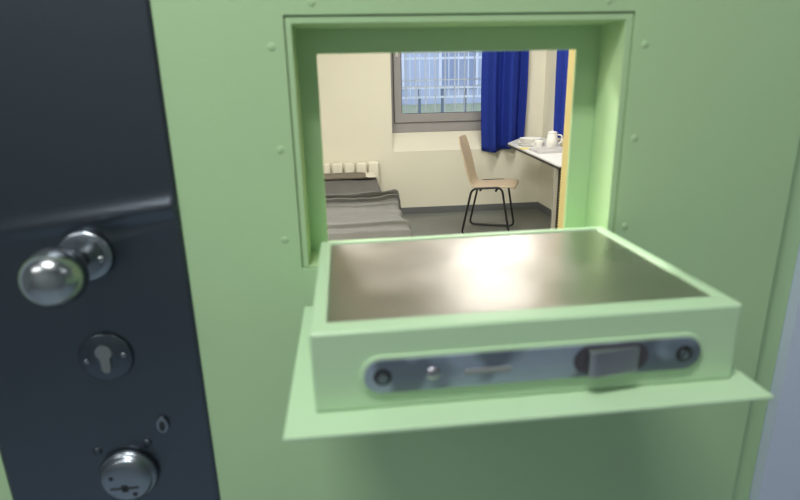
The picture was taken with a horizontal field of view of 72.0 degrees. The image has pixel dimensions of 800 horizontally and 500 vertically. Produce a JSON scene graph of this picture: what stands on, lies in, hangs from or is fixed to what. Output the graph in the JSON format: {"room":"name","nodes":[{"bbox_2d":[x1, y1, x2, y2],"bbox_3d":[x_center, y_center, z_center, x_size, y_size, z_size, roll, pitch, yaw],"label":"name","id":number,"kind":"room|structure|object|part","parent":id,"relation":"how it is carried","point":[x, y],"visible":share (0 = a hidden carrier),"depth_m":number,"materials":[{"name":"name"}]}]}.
{"room":"prison interior","nodes":[
{"label":"prison interior","id":0,"kind":"room"},
{"bbox_2d":[317,50,545,207],"bbox_3d":[-0.307,-1.616,5.359,3.430,2.550,0.300,-3,17,-5],"label":"wall","id":1,"kind":"structure","parent":0,"point":[427,169],"depth_m":5.45,"materials":[{"name":"beige paint"}]},
{"bbox_2d":[324,162,379,183],"bbox_3d":[-0.693,-0.578,5.415,0.990,0.548,0.114,-3,17,-5],"label":"radiator","id":2,"kind":"object","parent":1,"relation":"attached to","point":[360,166],"visible":0.27,"depth_m":5.32,"materials":[{"name":"white metal"}]},
{"bbox_2d":[390,53,480,132],"bbox_3d":[0.501,-1.767,5.461,1.224,1.151,0.115,-3,17,-5],"label":"window","id":3,"kind":"structure","parent":1,"relation":"in","point":[439,121],"depth_m":5.55,"materials":[{"name":"grey metal"}]},
{"bbox_2d":[401,51,481,112],"bbox_3d":[0.490,-1.814,5.554,1.328,1.180,0.020,-3,17,-5],"label":"bars","id":4,"kind":"object","parent":1,"relation":"in","point":[435,79],"visible":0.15,"depth_m":5.57,"materials":[{"name":"white metal"}]},
{"bbox_3d":[0.487,-1.975,5.500,1.328,0.010,0.012,-3,17,-5],"label":"rail","id":5,"kind":"part","parent":4,"relation":"part of","materials":[{"name":"white metal"}]},
{"bbox_3d":[0.492,-1.726,5.576,1.328,0.010,0.012,-3,17,-5],"label":"rail","id":6,"kind":"part","parent":4,"relation":"part of","materials":[{"name":"white metal"}]},
{"bbox_3d":[0.494,-1.664,5.595,1.328,0.010,0.012,-3,17,-5],"label":"rail","id":7,"kind":"part","parent":4,"relation":"part of","materials":[{"name":"white metal"}]},
{"bbox_2d":[401,202,537,213],"bbox_3d":[-0.215,-0.386,5.579,3.330,0.065,0.012,-3,17,-5],"label":"baseboard","id":8,"kind":"structure","parent":1,"relation":"attached to","point":[524,205],"depth_m":5.66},
{"bbox_3d":[0.538,-2.479,4.989,1.544,0.021,0.082,-3,17,-5],"label":"curtain rod","id":9,"kind":"object","parent":1,"relation":"attached to","visible":0},
{"bbox_2d":[481,51,528,152],"bbox_3d":[1.002,-1.729,5.232,0.439,1.575,0.117,-4,17,-7],"label":"curtain","id":10,"kind":"object","parent":9,"relation":"hanging from","point":[504,74],"visible":0.55,"depth_m":5.31,"materials":[{"name":"blue fabric"}]},
{"bbox_2d":[402,208,550,236],"bbox_3d":[0.015,0.341,3.467,3.530,0.100,5.100,-3,17,-5],"label":"floor","id":11,"kind":"structure","parent":0,"point":[441,223],"depth_m":5.23,"materials":[{"name":"grey"}]},
{"bbox_2d":[324,178,380,193],"bbox_3d":[-0.534,-0.186,4.309,0.865,0.440,2.120,-3,17,-5],"label":"bed","id":12,"kind":"object","parent":11,"relation":"on","point":[344,186],"visible":0.1,"depth_m":4.77,"materials":[{"name":"grey"}]},
{"bbox_2d":[324,172,376,179],"bbox_3d":[-0.635,-0.690,5.133,0.825,0.038,0.200,-3,17,-5],"label":"pillow","id":13,"kind":"object","parent":12,"relation":"on","point":[351,175],"visible":0.67,"depth_m":5.07,"materials":[{"name":"beige fabric"}]},
{"bbox_2d":[325,189,412,240],"bbox_3d":[-0.438,-0.164,3.670,0.973,0.331,0.974,-3,17,-5],"label":"blanket","id":14,"kind":"object","parent":12,"relation":"on","point":[370,214],"visible":0.53,"depth_m":3.55,"materials":[{"name":"grey fabric"}]},
{"bbox_2d":[458,135,518,233],"bbox_3d":[0.761,-0.566,4.778,0.504,0.834,0.429,4,18,16],"label":"chair","id":15,"kind":"object","parent":11,"relation":"on","point":[475,182],"visible":0.96,"depth_m":4.78,"materials":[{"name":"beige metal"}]},
{"bbox_3d":[0.723,-0.318,4.644,0.413,0.441,0.019,4,18,16],"label":"frame","id":16,"kind":"part","parent":15,"relation":"part of","materials":[{"name":"black metal"}]},
{"bbox_3d":[0.840,-0.435,5.018,0.413,0.441,0.019,4,18,16],"label":"frame","id":17,"kind":"part","parent":15,"relation":"part of","materials":[{"name":"black metal"}]},
{"bbox_2d":[508,138,561,228],"bbox_3d":[1.253,-0.469,4.588,0.578,0.740,1.754,-3,17,-5],"label":"table","id":18,"kind":"object","parent":11,"relation":"on","point":[554,160],"visible":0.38,"depth_m":3.82,"materials":[{"name":"white laminate"}]},
{"bbox_2d":[517,143,544,145],"bbox_3d":[1.134,-0.918,4.770,0.236,0.018,0.236,-3,17,-5],"label":"plate","id":19,"kind":"object","parent":18,"relation":"on","point":[517,143],"visible":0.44,"depth_m":4.68,"materials":[{"name":"white ceramic"}]},
{"bbox_3d":[1.134,-0.932,4.766,0.236,0.018,0.236,-3,17,-5],"label":"plate","id":20,"kind":"object","parent":19,"relation":"on","visible":0},
{"bbox_3d":[1.134,-0.946,4.761,0.200,0.018,0.200,-3,17,-5],"label":"plate","id":21,"kind":"object","parent":20,"relation":"on","visible":0},
{"bbox_2d":[520,137,542,140],"bbox_3d":[1.133,-0.960,4.757,0.200,0.018,0.200,-3,17,-5],"label":"plate","id":22,"kind":"object","parent":21,"relation":"on","point":[521,138],"visible":0.96,"depth_m":4.79,"materials":[{"name":"white ceramic"}]},
{"bbox_2d":[533,140,542,147],"bbox_3d":[1.136,-0.866,4.514,0.068,0.066,0.079,11,21,36],"label":"cup","id":23,"kind":"object","parent":18,"relation":"on","point":[538,143],"visible":0.81,"depth_m":4.50,"materials":[{"name":"white ceramic"}]},
{"bbox_2d":[529,147,562,153],"bbox_3d":[1.224,-0.788,4.331,0.355,0.020,0.230,-3,17,-5],"label":"serving tray","id":24,"kind":"object","parent":18,"relation":"on","point":[540,150],"visible":0.63,"depth_m":4.33,"materials":[{"name":"white plastic"}]},
{"bbox_2d":[546,130,562,146],"bbox_3d":[1.254,-0.905,4.497,0.120,0.145,0.092,-9,19,-23],"label":"jug","id":25,"kind":"object","parent":18,"relation":"on","point":[552,138],"visible":0.9,"depth_m":4.46,"materials":[{"name":"white ceramic"}]},
{"bbox_3d":[1.063,-0.213,3.815,0.023,0.712,0.030,-3,17,-5],"label":"leg","id":26,"kind":"part","parent":18,"relation":"part of","materials":[{"name":"silver metal"}]},
{"bbox_3d":[1.099,-0.217,3.823,0.047,0.712,0.040,-3,17,-5],"label":"perforated rail","id":27,"kind":"part","parent":18,"relation":"part of","materials":[{"name":"grey"}]},
{"bbox_2d":[538,50,559,209],"bbox_3d":[1.692,-1.014,3.246,0.100,2.550,5.080,-3,17,-5],"label":"wall","id":28,"kind":"structure","parent":0,"point":[546,171],"depth_m":5.34,"materials":[{"name":"beige paint"}]},
{"bbox_2d":[537,202,551,216],"bbox_3d":[1.646,0.129,3.760,0.012,0.065,4.128,-3,17,-5],"label":"baseboard","id":29,"kind":"structure","parent":28,"relation":"attached to","point":[540,206],"depth_m":5.52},
{"bbox_3d":[1.459,-2.258,4.199,0.067,0.021,1.314,-3,17,-5],"label":"curtain rod","id":30,"kind":"object","parent":28,"relation":"attached to","visible":0},
{"bbox_2d":[553,50,568,137],"bbox_3d":[1.449,-1.607,4.537,0.126,1.421,0.821,-3,17,-5],"label":"curtain","id":31,"kind":"object","parent":30,"relation":"hanging from","point":[562,55],"visible":0.22,"depth_m":4.82,"materials":[{"name":"blue fabric"}]},
{"bbox_2d":[557,50,574,228],"bbox_3d":[1.147,-0.334,1.062,1.450,2.550,0.640,-3,17,-5],"label":"wall partition","id":32,"kind":"structure","parent":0,"point":[571,59],"depth_m":1.32,"materials":[{"name":"paint"}]},
{"bbox_2d":[749,244,799,499],"bbox_3d":[-0.061,-0.138,0.592,6.000,2.500,0.120,-3,17,-5],"label":"wall","id":33,"kind":"structure","parent":0,"point":[776,476],"depth_m":0.70,"materials":[{"name":"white paint"}]},
{"bbox_2d":[0,0,799,499],"bbox_3d":[-0.042,0.087,0.588,0.956,2.060,0.155,-3,17,-5],"label":"door","id":34,"kind":"structure","parent":33,"relation":"in","point":[163,215],"depth_m":0.57,"materials":[{"name":"green paint"}]},
{"bbox_3d":[-0.309,0.020,0.504,0.054,0.054,0.084,-3,17,-5],"label":"knob","id":35,"kind":"part","parent":34,"relation":"part of","materials":[{"name":"metal"}]},
{"bbox_3d":[-0.327,0.028,0.547,0.224,1.020,0.009,-3,17,-5],"label":"lock plate","id":36,"kind":"part","parent":34,"relation":"part of","materials":[{"name":"metal"}]},
{"bbox_3d":[0.057,-0.120,0.609,0.382,0.295,0.004,-3,17,-5],"label":"hatch frame","id":37,"kind":"part","parent":34,"relation":"part of","materials":[{"name":"green paint"}]},
{"bbox_3d":[0.060,-0.114,0.580,0.334,0.242,0.055,-3,17,-5],"label":"hatch frame","id":38,"kind":"part","parent":34,"relation":"part of","materials":[{"name":"green paint"}]},
{"bbox_2d":[283,226,773,441],"bbox_3d":[0.079,0.049,0.472,0.334,0.065,0.245,-3,17,-5],"label":"flap","id":39,"kind":"object","parent":34,"relation":"attached to","point":[405,334],"visible":1,"depth_m":0.38,"materials":[{"name":"green paint"}]},
{"bbox_2d":[328,230,709,322],"bbox_3d":[0.080,0.016,0.481,0.279,0.002,0.192,-3,17,-5],"label":"steel tray","id":40,"kind":"object","parent":39,"relation":"on","point":[477,275],"depth_m":0.45,"materials":[{"name":"silver metal"}]},
{"bbox_2d":[732,139,799,499],"bbox_3d":[-0.048,0.052,0.654,1.025,2.100,0.096,-3,17,-5],"label":"trim","id":41,"kind":"structure","parent":33,"relation":"attached to","point":[790,237],"depth_m":0.67,"materials":[{"name":"green paint"}]},
{"label":"outside","id":42,"kind":"structure","parent":0,"visible":0},
{"bbox_2d":[402,103,480,112],"bbox_3d":[0.850,-2.537,11.245,20.000,0.620,10.400,-3,17,-5],"label":"lawn","id":43,"kind":"structure","parent":42,"point":[430,108],"depth_m":12.01,"materials":[{"name":"green plant"}]},
{"bbox_2d":[401,52,481,104],"bbox_3d":[0.853,-7.052,14.208,17.000,6.280,1.950,-3,17,-5],"label":"apartment building","id":44,"kind":"structure","parent":43,"relation":"on","point":[409,76],"depth_m":14.05,"materials":[{"name":"white"}]},
{"bbox_3d":[1.488,-4.840,13.976,0.880,1.280,0.020,-3,17,-5],"label":"pane","id":45,"kind":"part","parent":44,"relation":"part of","materials":[{"name":"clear glass"}]},
{"bbox_2d":[401,52,481,112],"bbox_3d":[1.089,-2.890,8.448,9.000,1.680,0.090,-3,17,-5],"label":"metal fence","id":46,"kind":"object","parent":43,"relation":"on","point":[419,97],"visible":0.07,"depth_m":8.47,"materials":[{"name":"white metal"}]},
{"bbox_3d":[0.304,-2.279,8.575,0.040,0.470,0.040,-3,17,-5],"label":"post","id":47,"kind":"part","parent":46,"relation":"part of","materials":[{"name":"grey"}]},
{"bbox_3d":[1.089,-2.943,8.416,9.000,0.032,0.030,-3,17,-5],"label":"rail","id":48,"kind":"part","parent":46,"relation":"part of","materials":[{"name":"white metal"}]},
{"bbox_3d":[1.098,-2.532,8.541,9.000,0.032,0.030,-3,17,-5],"label":"rail","id":49,"kind":"part","parent":46,"relation":"part of","materials":[{"name":"white metal"}]},
{"bbox_3d":[1.101,-2.398,8.582,9.000,0.032,0.030,-3,17,-5],"label":"rail","id":50,"kind":"part","parent":46,"relation":"part of","materials":[{"name":"white metal"}]},
{"bbox_3d":[0.662,-2.296,8.608,0.040,0.470,0.040,-3,17,-5],"label":"post","id":51,"kind":"part","parent":46,"relation":"part of","materials":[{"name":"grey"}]},
{"bbox_3d":[1.020,-2.315,8.641,0.040,0.470,0.040,-3,17,-5],"label":"post","id":52,"kind":"part","parent":46,"relation":"part of","materials":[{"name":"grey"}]}
]}

